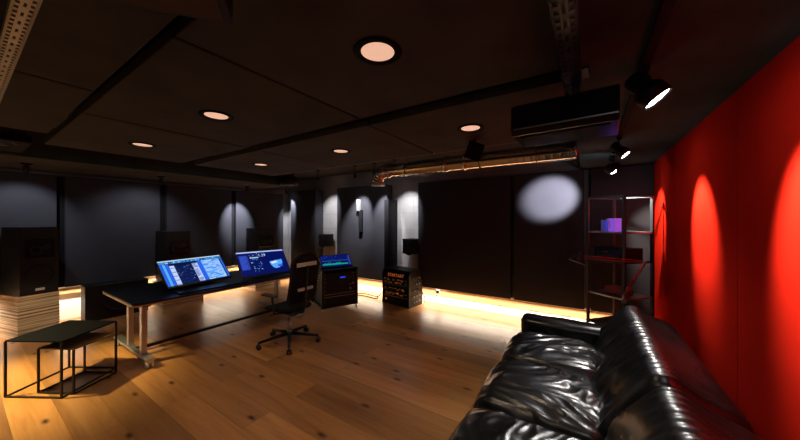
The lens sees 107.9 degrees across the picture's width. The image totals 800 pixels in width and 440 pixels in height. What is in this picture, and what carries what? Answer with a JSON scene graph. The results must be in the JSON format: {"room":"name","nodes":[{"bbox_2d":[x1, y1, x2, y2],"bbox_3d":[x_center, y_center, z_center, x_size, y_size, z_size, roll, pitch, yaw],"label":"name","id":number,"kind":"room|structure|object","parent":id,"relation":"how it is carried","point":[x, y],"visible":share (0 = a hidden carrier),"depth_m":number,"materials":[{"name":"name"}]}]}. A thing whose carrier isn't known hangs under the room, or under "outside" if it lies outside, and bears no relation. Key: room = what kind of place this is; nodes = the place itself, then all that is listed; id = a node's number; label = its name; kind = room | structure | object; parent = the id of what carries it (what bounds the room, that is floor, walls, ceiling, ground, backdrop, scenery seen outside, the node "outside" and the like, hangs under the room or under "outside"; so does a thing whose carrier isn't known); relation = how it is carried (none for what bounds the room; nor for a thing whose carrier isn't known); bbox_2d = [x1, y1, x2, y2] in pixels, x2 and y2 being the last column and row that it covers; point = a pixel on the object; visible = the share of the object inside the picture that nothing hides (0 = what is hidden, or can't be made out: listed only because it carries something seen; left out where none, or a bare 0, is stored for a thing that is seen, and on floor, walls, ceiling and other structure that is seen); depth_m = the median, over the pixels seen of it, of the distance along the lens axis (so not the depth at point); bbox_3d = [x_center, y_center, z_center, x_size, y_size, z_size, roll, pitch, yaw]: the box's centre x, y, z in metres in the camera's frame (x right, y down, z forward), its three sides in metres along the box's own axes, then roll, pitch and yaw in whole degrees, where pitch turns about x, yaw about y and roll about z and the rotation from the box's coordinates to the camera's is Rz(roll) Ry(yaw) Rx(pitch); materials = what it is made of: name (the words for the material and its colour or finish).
{"room":"studio","nodes":[
{"label":"studio","id":0,"kind":"room"},
{"bbox_2d":[1,227,57,296],"bbox_3d":[-5.350,0.575,4.216,0.514,0.950,0.370,0,0,18],"label":"loudspeaker","id":1,"kind":"object","parent":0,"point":[29,255],"visible":1,"depth_m":4.08,"materials":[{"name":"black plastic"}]},
{"bbox_2d":[0,168,287,261],"bbox_3d":[-5.238,0.260,5.429,0.100,2.780,7.400,0,0,33],"label":"wall","id":2,"kind":"structure","parent":0,"point":[276,190],"depth_m":7.23,"materials":[{"name":"paint"}]},
{"bbox_2d":[0,171,56,293],"bbox_3d":[-6.226,0.190,3.632,0.200,1.800,2.510,0,0,33],"label":"wall panel","id":3,"kind":"object","parent":2,"relation":"attached to","point":[26,199],"visible":0.46,"depth_m":4.39,"materials":[{"name":"grey fabric"}]},
{"bbox_2d":[57,176,63,287],"bbox_3d":[-5.552,0.190,4.744,0.120,1.800,0.090,0,0,33],"label":"trim","id":4,"kind":"structure","parent":2,"relation":"attached to","point":[60,179],"depth_m":4.71,"materials":[{"name":"black"}]},
{"bbox_2d":[64,176,159,286],"bbox_3d":[-5.156,0.190,5.280,0.200,1.800,1.240,0,0,33],"label":"wall panel","id":5,"kind":"object","parent":2,"relation":"attached to","point":[111,226],"visible":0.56,"depth_m":5.13,"materials":[{"name":"grey fabric"}]},
{"bbox_2d":[58,265,237,293],"bbox_3d":[-5.154,1.153,5.374,0.100,0.115,6.600,0,0,33],"label":"trim","id":6,"kind":"structure","parent":2,"relation":"attached to","point":[76,288],"depth_m":4.88,"materials":[{"name":"brown wood"}]},
{"bbox_2d":[59,269,238,320],"bbox_3d":[-5.184,1.430,5.393,0.030,0.440,6.600,0,0,33],"label":"baseboard","id":7,"kind":"structure","parent":2,"relation":"attached to","point":[70,303],"depth_m":4.87,"materials":[{"name":"white"}]},
{"bbox_2d":[160,184,164,230],"bbox_3d":[-4.822,0.190,5.868,0.120,1.800,0.110,0,0,33],"label":"trim","id":8,"kind":"structure","parent":2,"relation":"attached to","point":[162,187],"depth_m":5.84,"materials":[{"name":"black"}]},
{"bbox_2d":[165,185,231,266],"bbox_3d":[-4.415,0.190,6.421,0.200,1.800,1.260,0,0,33],"label":"wall panel","id":9,"kind":"object","parent":2,"relation":"attached to","point":[204,212],"visible":0.65,"depth_m":6.39,"materials":[{"name":"grey fabric"}]},
{"bbox_2d":[232,190,233,264],"bbox_3d":[-4.079,0.190,7.013,0.120,1.800,0.100,0,0,33],"label":"trim","id":10,"kind":"structure","parent":2,"relation":"attached to","point":[232,190],"depth_m":6.99,"materials":[{"name":"black"}]},
{"bbox_2d":[234,190,282,264],"bbox_3d":[-3.667,0.190,7.574,0.200,1.800,1.290,0,0,33],"label":"wall panel","id":11,"kind":"object","parent":2,"relation":"attached to","point":[251,209],"visible":0.55,"depth_m":7.39,"materials":[{"name":"grey fabric"}]},
{"bbox_2d":[0,126,293,189],"bbox_3d":[-4.755,-0.950,4.429,1.800,0.360,6.050,0,0,33],"label":"ceiling","id":12,"kind":"structure","parent":0,"point":[6,161],"depth_m":4.53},
{"bbox_2d":[20,162,31,172],"bbox_3d":[-5.075,-0.705,3.951,0.102,0.131,0.100,0,0,33],"label":"spotlight","id":13,"kind":"object","parent":12,"relation":"attached to","point":[26,169],"visible":1,"depth_m":3.94,"materials":[{"name":"black metal"}]},
{"bbox_2d":[0,149,294,186],"bbox_3d":[-4.000,-0.782,3.939,0.060,0.095,6.050,0,0,33],"label":"trim","id":14,"kind":"structure","parent":12,"relation":"attached to","point":[30,153],"depth_m":4.11,"materials":[{"name":"paint"}]},
{"bbox_2d":[0,278,521,439],"bbox_3d":[-1.827,1.700,3.213,8.235,0.100,7.400,0,0,33],"label":"floor","id":15,"kind":"structure","parent":0,"point":[377,369],"depth_m":3.11,"materials":[{"name":"brown wood"}]},
{"bbox_2d":[0,290,59,338],"bbox_3d":[-5.357,1.351,4.218,0.480,0.599,0.400,0,0,19],"label":"plinth","id":16,"kind":"object","parent":15,"relation":"on","point":[19,316],"visible":0.86,"depth_m":4.07,"materials":[{"name":"brown wood"}]},
{"bbox_2d":[4,320,116,398],"bbox_3d":[-3.413,1.385,2.970,0.604,0.529,0.562,0,0,2],"label":"table","id":17,"kind":"object","parent":15,"relation":"on","point":[62,332],"visible":0.94,"depth_m":2.86,"materials":[{"name":"black metal"}]},
{"bbox_2d":[37,332,116,394],"bbox_3d":[-3.252,1.433,2.952,0.376,0.433,0.399,0,0,4],"label":"table","id":18,"kind":"object","parent":15,"relation":"on","point":[83,340],"visible":0.79,"depth_m":2.89,"materials":[{"name":"black metal"}]},
{"bbox_2d":[81,277,147,319],"bbox_3d":[-4.931,1.360,5.062,0.294,0.580,0.800,0,0,33],"label":"subwoofer","id":19,"kind":"object","parent":15,"relation":"on","point":[95,305],"visible":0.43,"depth_m":4.83,"materials":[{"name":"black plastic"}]},
{"bbox_2d":[156,230,190,280],"bbox_3d":[-4.397,0.680,5.646,0.514,0.940,0.400,0,0,33],"label":"loudspeaker","id":20,"kind":"object","parent":15,"relation":"on","point":[173,244],"visible":0.56,"depth_m":5.50,"materials":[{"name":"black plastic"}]},
{"bbox_2d":[151,279,203,310],"bbox_3d":[-4.374,1.401,5.732,0.580,0.499,0.670,0,0,33],"label":"plinth","id":21,"kind":"object","parent":15,"relation":"on","point":[198,299],"visible":0.23,"depth_m":5.52,"materials":[{"name":"brown wood"}]},
{"bbox_2d":[102,270,301,368],"bbox_3d":[-2.694,1.278,4.444,1.220,0.745,2.420,0,0,33],"label":"desk","id":22,"kind":"object","parent":15,"relation":"on","point":[142,296],"visible":0.68,"depth_m":3.63,"materials":[{"name":"black wood"}]},
{"bbox_2d":[155,254,230,289],"bbox_3d":[-2.840,0.716,4.040,0.317,0.378,0.853,0,0,23],"label":"computer monitor","id":23,"kind":"object","parent":22,"relation":"on","point":[193,271],"visible":1,"depth_m":3.97,"materials":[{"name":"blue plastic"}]},
{"bbox_2d":[173,280,248,294],"bbox_3d":[-2.516,0.896,3.929,0.220,0.017,0.850,0,0,33],"label":"keyboard","id":24,"kind":"object","parent":22,"relation":"on","point":[224,284],"visible":1,"depth_m":3.83,"materials":[{"name":"black plastic"}]},
{"bbox_2d":[234,249,289,279],"bbox_3d":[-2.197,0.703,4.689,0.334,0.403,0.770,0,0,42],"label":"computer monitor","id":25,"kind":"object","parent":22,"relation":"on","point":[262,263],"visible":0.98,"depth_m":4.65,"materials":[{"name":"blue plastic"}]},
{"bbox_2d":[246,228,274,251],"bbox_3d":[-3.423,0.675,7.147,0.514,0.950,0.440,0,0,33],"label":"loudspeaker","id":26,"kind":"object","parent":15,"relation":"on","point":[257,239],"visible":0.62,"depth_m":6.98,"materials":[{"name":"black plastic"}]},
{"bbox_2d":[242,280,280,290],"bbox_3d":[-3.423,1.401,7.195,0.580,0.499,0.660,0,0,33],"label":"plinth","id":27,"kind":"object","parent":15,"relation":"on","point":[269,284],"visible":0.18,"depth_m":6.93,"materials":[{"name":"brown wood"}]},
{"bbox_2d":[256,252,320,354],"bbox_3d":[-1.513,1.033,3.957,0.781,1.232,0.802,0,0,31],"label":"office chair","id":28,"kind":"object","parent":15,"relation":"on","point":[304,268],"visible":1,"depth_m":3.77,"materials":[{"name":"black metal"}]},
{"bbox_2d":[311,265,357,312],"bbox_3d":[-1.256,1.270,5.558,0.706,0.760,0.624,0,0,-34],"label":"equipment rack","id":29,"kind":"object","parent":15,"relation":"on","point":[336,287],"visible":0.8,"depth_m":5.34,"materials":[{"name":"black metal"}]},
{"bbox_2d":[318,254,351,268],"bbox_3d":[-1.252,0.777,5.556,0.600,0.229,0.309,0,0,-34],"label":"screen","id":30,"kind":"object","parent":29,"relation":"on","point":[339,260],"visible":1,"depth_m":5.48,"materials":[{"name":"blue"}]},
{"bbox_2d":[382,265,421,308],"bbox_3d":[0.052,1.300,5.769,0.720,0.700,0.420,0,0,40],"label":"rack","id":31,"kind":"object","parent":15,"relation":"on","point":[398,282],"visible":0.98,"depth_m":5.60,"materials":[{"name":"black metal"}]},
{"bbox_2d":[448,305,761,439],"bbox_3d":[1.205,1.221,1.889,1.343,0.859,2.828,0,0,33],"label":"leather sofa","id":32,"kind":"object","parent":15,"relation":"on","point":[632,376],"visible":1,"depth_m":1.79,"materials":[{"name":"black leather"}]},
{"bbox_2d":[448,408,579,439],"bbox_3d":[0.573,1.297,1.405,0.802,0.322,0.752,0,0,33],"label":"seat cushion","id":33,"kind":"object","parent":32,"relation":"on","point":[479,423],"depth_m":1.61,"materials":[{"name":"black leather"}]},
{"bbox_2d":[473,360,604,439],"bbox_3d":[0.986,1.297,2.042,0.809,0.322,0.752,0,0,33],"label":"seat cushion","id":34,"kind":"object","parent":32,"relation":"on","point":[559,401],"depth_m":1.90,"materials":[{"name":"black leather"}]},
{"bbox_2d":[501,331,596,379],"bbox_3d":[1.397,1.296,2.670,0.802,0.325,0.732,0,0,33],"label":"seat cushion","id":35,"kind":"object","parent":32,"relation":"on","point":[570,352],"depth_m":2.57,"materials":[{"name":"black leather"}]},
{"bbox_2d":[593,305,755,438],"bbox_3d":[1.757,1.161,2.108,0.654,0.739,1.590,0,0,33],"label":"cushion","id":36,"kind":"object","parent":32,"relation":"on","point":[636,353],"depth_m":1.78,"materials":[{"name":"black leather"}]},
{"bbox_2d":[605,387,761,439],"bbox_3d":[1.031,1.161,0.988,0.651,0.739,1.060,0,0,33],"label":"cushion","id":37,"kind":"object","parent":32,"relation":"on","point":[664,413],"depth_m":1.25,"materials":[{"name":"black leather"}]},
{"bbox_2d":[586,195,653,324],"bbox_3d":[2.716,0.680,3.614,0.477,1.940,0.488,0,0,-18],"label":"metal shelf","id":38,"kind":"object","parent":15,"relation":"on","point":[636,296],"visible":0.62,"depth_m":3.51,"materials":[{"name":"grey metal"}]},
{"bbox_2d":[569,252,647,303],"bbox_3d":[2.372,0.664,3.350,0.746,0.562,0.187,0,0,33],"label":"desk lamp","id":39,"kind":"object","parent":38,"relation":"attached to","point":[578,258],"visible":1,"depth_m":3.32,"materials":[{"name":"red metal"}]},
{"bbox_2d":[601,218,621,230],"bbox_3d":[2.626,0.060,3.638,0.149,0.160,0.180,0,0,-18],"label":"cube","id":40,"kind":"object","parent":38,"relation":"on","point":[611,224],"visible":0.98,"depth_m":3.58,"materials":[{"name":"purple plastic"}]},
{"bbox_2d":[595,246,642,260],"bbox_3d":[2.693,0.415,3.607,0.320,0.150,0.380,0,0,-18],"label":"amplifier","id":41,"kind":"object","parent":38,"relation":"on","point":[600,251],"visible":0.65,"depth_m":3.47,"materials":[{"name":"black plastic"}]},
{"bbox_2d":[605,284,632,296],"bbox_3d":[2.658,0.855,3.542,0.188,0.119,0.264,0,0,-18],"label":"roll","id":42,"kind":"object","parent":38,"relation":"on","point":[613,289],"visible":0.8,"depth_m":3.49,"materials":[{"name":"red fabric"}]},
{"bbox_2d":[54,2,577,179],"bbox_3d":[-1.827,-1.180,3.213,8.235,0.100,7.400,0,0,33],"label":"ceiling","id":43,"kind":"structure","parent":0,"point":[365,167],"depth_m":4.41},
{"bbox_2d":[0,127,31,152],"bbox_3d":[-3.722,-0.900,2.715,0.700,0.460,0.300,0,0,33],"label":"ceiling spotlight","id":44,"kind":"object","parent":43,"relation":"hanging from","point":[9,131],"depth_m":2.62,"materials":[{"name":"black metal"}]},
{"bbox_2d":[0,69,92,133],"bbox_3d":[-2.820,-0.950,1.679,1.560,0.360,1.185,0,0,33],"label":"ceiling panel","id":45,"kind":"object","parent":43,"relation":"hanging from","point":[29,102],"visible":0.73,"depth_m":1.89,"materials":[{"name":"black fabric"}]},
{"bbox_2d":[0,0,176,90],"bbox_3d":[-1.491,-0.950,0.816,1.570,0.360,1.185,0,0,33],"label":"ceiling panel","id":46,"kind":"object","parent":43,"relation":"hanging from","point":[79,43],"visible":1,"depth_m":1.23,"materials":[{"name":"black fabric"}]},
{"bbox_2d":[0,0,42,102],"bbox_3d":[-1.688,-0.748,1.257,3.600,0.045,0.058,0,0,33],"label":"channel","id":47,"kind":"object","parent":46,"relation":"hanging from","point":[8,45],"visible":1,"depth_m":1.13,"materials":[{"name":"beige metal"}]},
{"bbox_2d":[110,0,232,24],"bbox_3d":[-0.612,-0.683,0.719,0.300,0.174,0.280,0,0,-19],"label":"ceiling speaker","id":48,"kind":"object","parent":46,"relation":"hanging from","point":[220,11],"visible":1,"depth_m":0.82,"materials":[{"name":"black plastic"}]},
{"bbox_2d":[44,81,244,162],"bbox_3d":[-2.630,-0.950,3.026,1.573,0.360,1.190,0,0,33],"label":"ceiling panel","id":49,"kind":"object","parent":43,"relation":"hanging from","point":[80,130],"visible":0.69,"depth_m":2.81,"materials":[{"name":"black fabric"}]},
{"bbox_2d":[128,142,156,147],"bbox_3d":[-2.626,-0.765,2.970,0.224,0.009,0.224,0,0,33],"label":"recessed light","id":50,"kind":"object","parent":49,"relation":"attached to","point":[138,144],"visible":1,"depth_m":2.96,"materials":[{"name":"beige"}]},
{"bbox_2d":[133,143,151,146],"bbox_3d":[-2.626,-0.767,2.970,0.154,0.001,0.154,0,0,33],"label":"diffuser","id":51,"kind":"object","parent":50,"relation":"attached to","point":[138,144],"depth_m":2.98,"materials":[{"name":"white plastic"}]},
{"bbox_2d":[83,25,358,146],"bbox_3d":[-1.294,-0.950,2.158,1.570,0.360,1.190,0,0,33],"label":"ceiling panel","id":52,"kind":"object","parent":43,"relation":"hanging from","point":[166,86],"visible":0.86,"depth_m":1.86,"materials":[{"name":"black fabric"}]},
{"bbox_2d":[198,110,233,121],"bbox_3d":[-1.352,-0.765,2.142,0.224,0.009,0.224,0,0,33],"label":"recessed light","id":53,"kind":"object","parent":52,"relation":"attached to","point":[214,115],"visible":1,"depth_m":2.14,"materials":[{"name":"beige glass"}]},
{"bbox_2d":[204,112,227,118],"bbox_3d":[-1.352,-0.767,2.142,0.154,0.001,0.154,0,0,33],"label":"diffuser","id":54,"kind":"object","parent":53,"relation":"attached to","point":[210,114],"depth_m":2.14,"materials":[{"name":"white plastic"}]},
{"bbox_2d":[194,143,335,175],"bbox_3d":[-1.906,-0.950,4.159,1.553,0.360,1.200,0,0,33],"label":"ceiling panel","id":55,"kind":"object","parent":43,"relation":"hanging from","point":[241,160],"visible":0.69,"depth_m":3.97,"materials":[{"name":"black fabric"}]},
{"bbox_2d":[252,163,269,165],"bbox_3d":[-1.926,-0.765,4.029,0.224,0.009,0.224,0,0,33],"label":"recessed light","id":56,"kind":"object","parent":55,"relation":"attached to","point":[255,164],"visible":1,"depth_m":4.02,"materials":[{"name":"beige"}]},
{"bbox_2d":[280,174,297,186],"bbox_3d":[-2.323,-0.924,6.099,0.360,0.412,0.360,0,0,33],"label":"box","id":57,"kind":"object","parent":43,"relation":"hanging from","point":[291,181],"visible":0.98,"depth_m":5.95,"materials":[{"name":"black metal"}]},
{"bbox_2d":[259,118,432,166],"bbox_3d":[-0.586,-0.950,3.302,1.550,0.360,1.200,0,0,33],"label":"ceiling panel","id":58,"kind":"object","parent":43,"relation":"hanging from","point":[366,143],"visible":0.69,"depth_m":3.05,"materials":[{"name":"black fabric"}]},
{"bbox_2d":[330,149,350,153],"bbox_3d":[-0.660,-0.765,3.243,0.224,0.009,0.224,0,0,33],"label":"recessed light","id":59,"kind":"object","parent":58,"relation":"attached to","point":[338,151],"visible":1,"depth_m":3.26,"materials":[{"name":"beige"}]},
{"bbox_2d":[334,150,347,152],"bbox_3d":[-0.660,-0.767,3.243,0.154,0.001,0.154,0,0,33],"label":"diffuser","id":60,"kind":"object","parent":59,"relation":"attached to","point":[339,151],"depth_m":3.26,"materials":[{"name":"white plastic"}]},
{"bbox_2d":[176,0,560,118],"bbox_3d":[-0.059,-0.950,1.356,1.335,0.360,1.190,0,0,33],"label":"ceiling panel","id":61,"kind":"object","parent":43,"relation":"hanging from","point":[450,48],"visible":0.84,"depth_m":1.26,"materials":[{"name":"black fabric"}]},
{"bbox_2d":[353,37,401,65],"bbox_3d":[-0.102,-0.765,1.330,0.224,0.009,0.224,0,0,33],"label":"recessed light","id":62,"kind":"object","parent":61,"relation":"attached to","point":[375,51],"visible":1,"depth_m":1.32,"materials":[{"name":"black"}]},
{"bbox_2d":[361,42,393,60],"bbox_3d":[-0.102,-0.767,1.330,0.154,0.001,0.154,0,0,33],"label":"diffuser","id":63,"kind":"object","parent":62,"relation":"attached to","point":[375,51],"depth_m":1.32,"materials":[{"name":"white plastic"}]},
{"bbox_2d":[275,142,515,175],"bbox_3d":[-0.330,-0.955,3.881,4.540,0.350,0.030,0,0,33],"label":"rail","id":64,"kind":"object","parent":43,"relation":"attached to","point":[514,142],"visible":0.02,"depth_m":3.58,"materials":[{"name":"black metal"}]},
{"bbox_2d":[370,72,566,152],"bbox_3d":[0.657,-0.950,2.494,1.375,0.360,1.200,0,0,33],"label":"ceiling panel","id":65,"kind":"object","parent":43,"relation":"hanging from","point":[432,127],"visible":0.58,"depth_m":2.21,"materials":[{"name":"black fabric"}]},
{"bbox_2d":[457,124,483,132],"bbox_3d":[0.589,-0.765,2.431,0.224,0.009,0.224,0,0,33],"label":"recessed light","id":66,"kind":"object","parent":65,"relation":"attached to","point":[467,128],"visible":1,"depth_m":2.43,"materials":[{"name":"beige"}]},
{"bbox_2d":[461,126,479,130],"bbox_3d":[0.589,-0.767,2.431,0.154,0.001,0.154,0,0,33],"label":"diffuser","id":67,"kind":"object","parent":66,"relation":"attached to","point":[467,128],"depth_m":2.44,"materials":[{"name":"white plastic"}]},
{"bbox_2d":[464,139,484,161],"bbox_3d":[0.710,-0.660,2.782,0.202,0.224,0.199,0,0,8],"label":"ceiling speaker","id":68,"kind":"object","parent":65,"relation":"hanging from","point":[474,150],"visible":1,"depth_m":2.72,"materials":[{"name":"black plastic"}]},
{"bbox_2d":[371,141,576,186],"bbox_3d":[0.675,-0.812,3.568,2.559,0.635,0.212,0,0,33],"label":"ventilation duct","id":69,"kind":"object","parent":43,"relation":"hanging from","point":[565,150],"visible":0.98,"depth_m":3.31,"materials":[{"name":"silver metal"}]},
{"bbox_2d":[288,147,590,306],"bbox_3d":[0.161,0.260,6.275,8.035,2.780,0.100,0,0,33],"label":"wall","id":70,"kind":"structure","parent":0,"point":[404,188],"depth_m":6.20,"materials":[{"name":"paint"}]},
{"bbox_2d":[291,190,322,264],"bbox_3d":[-2.487,0.275,7.756,0.980,2.090,0.260,0,0,33],"label":"wall panel","id":71,"kind":"object","parent":70,"relation":"attached to","point":[306,206],"visible":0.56,"depth_m":7.58,"materials":[{"name":"grey fabric"}]},
{"bbox_2d":[319,234,332,247],"bbox_3d":[-1.825,0.515,7.325,0.300,0.331,0.342,0,0,33],"label":"speaker","id":72,"kind":"object","parent":70,"relation":"attached to","point":[326,240],"visible":1,"depth_m":7.18},
{"bbox_2d":[337,184,391,280],"bbox_3d":[-0.848,0.275,6.727,1.490,2.090,0.200,0,0,33],"label":"wall panel","id":73,"kind":"object","parent":70,"relation":"attached to","point":[365,249],"visible":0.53,"depth_m":6.58,"materials":[{"name":"grey fabric"}]},
{"bbox_2d":[356,199,362,231],"bbox_3d":[-0.893,-0.103,6.593,0.177,0.725,0.075,0,0,33],"label":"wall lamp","id":74,"kind":"object","parent":73,"relation":"attached to","point":[358,201],"visible":1,"depth_m":6.54,"materials":[{"name":"black metal"}]},
{"bbox_2d":[384,199,396,267],"bbox_3d":[-0.193,0.445,6.230,0.110,1.750,0.340,0,0,33],"label":"column baffle","id":75,"kind":"structure","parent":70,"relation":"attached to","point":[390,206],"depth_m":6.12,"materials":[{"name":"black fabric"}]},
{"bbox_2d":[403,238,417,254],"bbox_3d":[0.263,0.545,5.969,0.300,0.331,0.342,0,0,33],"label":"speaker","id":76,"kind":"object","parent":70,"relation":"attached to","point":[410,245],"visible":0.98,"depth_m":5.83},
{"bbox_2d":[418,175,511,298],"bbox_3d":[1.153,0.290,5.439,1.770,2.080,0.180,0,0,33],"label":"wall panel","id":77,"kind":"object","parent":70,"relation":"attached to","point":[465,225],"visible":0.91,"depth_m":5.29,"materials":[{"name":"grey fabric"}]},
{"bbox_2d":[358,277,610,313],"bbox_3d":[0.243,1.334,5.974,7.500,0.010,0.015,0,0,33],"label":"led strip","id":78,"kind":"object","parent":77,"relation":"attached to","point":[358,277],"visible":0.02,"depth_m":4.88,"materials":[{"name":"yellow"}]},
{"bbox_2d":[358,283,592,322],"bbox_3d":[0.227,1.575,6.147,7.786,0.150,0.042,0,0,33],"label":"baseboard","id":79,"kind":"structure","parent":70,"relation":"attached to","point":[481,306],"depth_m":5.33,"materials":[{"name":"white"}]},
{"bbox_2d":[358,278,611,318],"bbox_3d":[0.221,1.416,6.143,7.780,0.168,0.055,0,0,33],"label":"trim","id":80,"kind":"structure","parent":70,"relation":"attached to","point":[566,311],"depth_m":5.02,"materials":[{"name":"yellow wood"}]},
{"bbox_2d":[514,169,583,309],"bbox_3d":[2.361,0.290,4.655,0.990,2.080,0.180,0,0,33],"label":"wall panel","id":81,"kind":"object","parent":70,"relation":"attached to","point":[548,206],"visible":1,"depth_m":4.57,"materials":[{"name":"grey fabric"}]},
{"bbox_2d":[591,164,653,314],"bbox_3d":[3.141,0.290,4.149,0.710,2.080,0.180,0,0,33],"label":"wall panel","id":82,"kind":"object","parent":70,"relation":"attached to","point":[635,179],"visible":0.73,"depth_m":4.06,"materials":[{"name":"grey fabric"}]},
{"bbox_2d":[555,0,799,169],"bbox_3d":[1.205,-0.950,1.245,0.865,0.360,7.200,0,0,33],"label":"ceiling","id":83,"kind":"structure","parent":0,"point":[707,50],"depth_m":1.35,"materials":[{"name":"paint"}]},
{"bbox_2d":[548,0,581,92],"bbox_3d":[0.274,-0.730,0.550,0.078,0.080,2.420,0,0,33],"label":"channel","id":84,"kind":"object","parent":83,"relation":"hanging from","point":[565,16],"visible":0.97,"depth_m":1.12,"materials":[{"name":"grey metal"}]},
{"bbox_2d":[511,65,619,147],"bbox_3d":[0.889,-0.607,1.572,0.472,0.326,0.364,0,0,36],"label":"air conditioner","id":85,"kind":"object","parent":83,"relation":"hanging from","point":[594,113],"visible":0.98,"depth_m":1.45,"materials":[{"name":"black plastic"}]},
{"bbox_2d":[609,0,676,159],"bbox_3d":[1.091,-0.755,1.258,0.036,0.030,5.700,0,0,33],"label":"track","id":86,"kind":"object","parent":83,"relation":"attached to","point":[665,9],"visible":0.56,"depth_m":1.21,"materials":[{"name":"black metal"}]},
{"bbox_2d":[604,152,620,173],"bbox_3d":[2.340,-0.628,3.200,0.123,0.223,0.161,0,0,1],"label":"track spotlight","id":87,"kind":"object","parent":86,"relation":"attached to","point":[610,168],"visible":0.99,"depth_m":3.18,"materials":[{"name":"black metal"}]},
{"bbox_2d":[608,156,616,174],"bbox_3d":[2.469,-0.633,3.389,0.123,0.213,0.162,0,0,33],"label":"track spotlight","id":88,"kind":"object","parent":86,"relation":"attached to","point":[611,157],"visible":0.2,"depth_m":3.39,"materials":[{"name":"black metal"}]},
{"bbox_2d":[606,160,618,177],"bbox_3d":[2.623,-0.633,3.603,0.150,0.214,0.134,0,0,33],"label":"track spotlight","id":89,"kind":"object","parent":86,"relation":"attached to","point":[617,172],"visible":0.17,"depth_m":3.57,"materials":[{"name":"black metal"}]},
{"bbox_2d":[610,136,630,158],"bbox_3d":[1.986,-0.642,2.620,0.154,0.195,0.122,0,0,33],"label":"track spotlight","id":90,"kind":"object","parent":86,"relation":"attached to","point":[621,152],"visible":1,"depth_m":2.60,"materials":[{"name":"black metal"}]},
{"bbox_2d":[624,65,672,110],"bbox_3d":[1.215,-0.640,1.429,0.186,0.199,0.154,0,0,33],"label":"track spotlight","id":91,"kind":"object","parent":86,"relation":"attached to","point":[648,92],"visible":1,"depth_m":1.40,"materials":[{"name":"black metal"}]},
{"bbox_3d":[1.595,0.260,0.991,0.075,2.780,7.400,0,0,33],"label":"wall","id":92,"kind":"structure","parent":0,"visible":0},
{"bbox_2d":[653,35,799,439],"bbox_3d":[2.353,0.440,2.246,0.030,2.420,4.270,0,0,33],"label":"wall","id":93,"kind":"structure","parent":92,"relation":"attached to","point":[769,101],"depth_m":1.65,"materials":[{"name":"red paint"}]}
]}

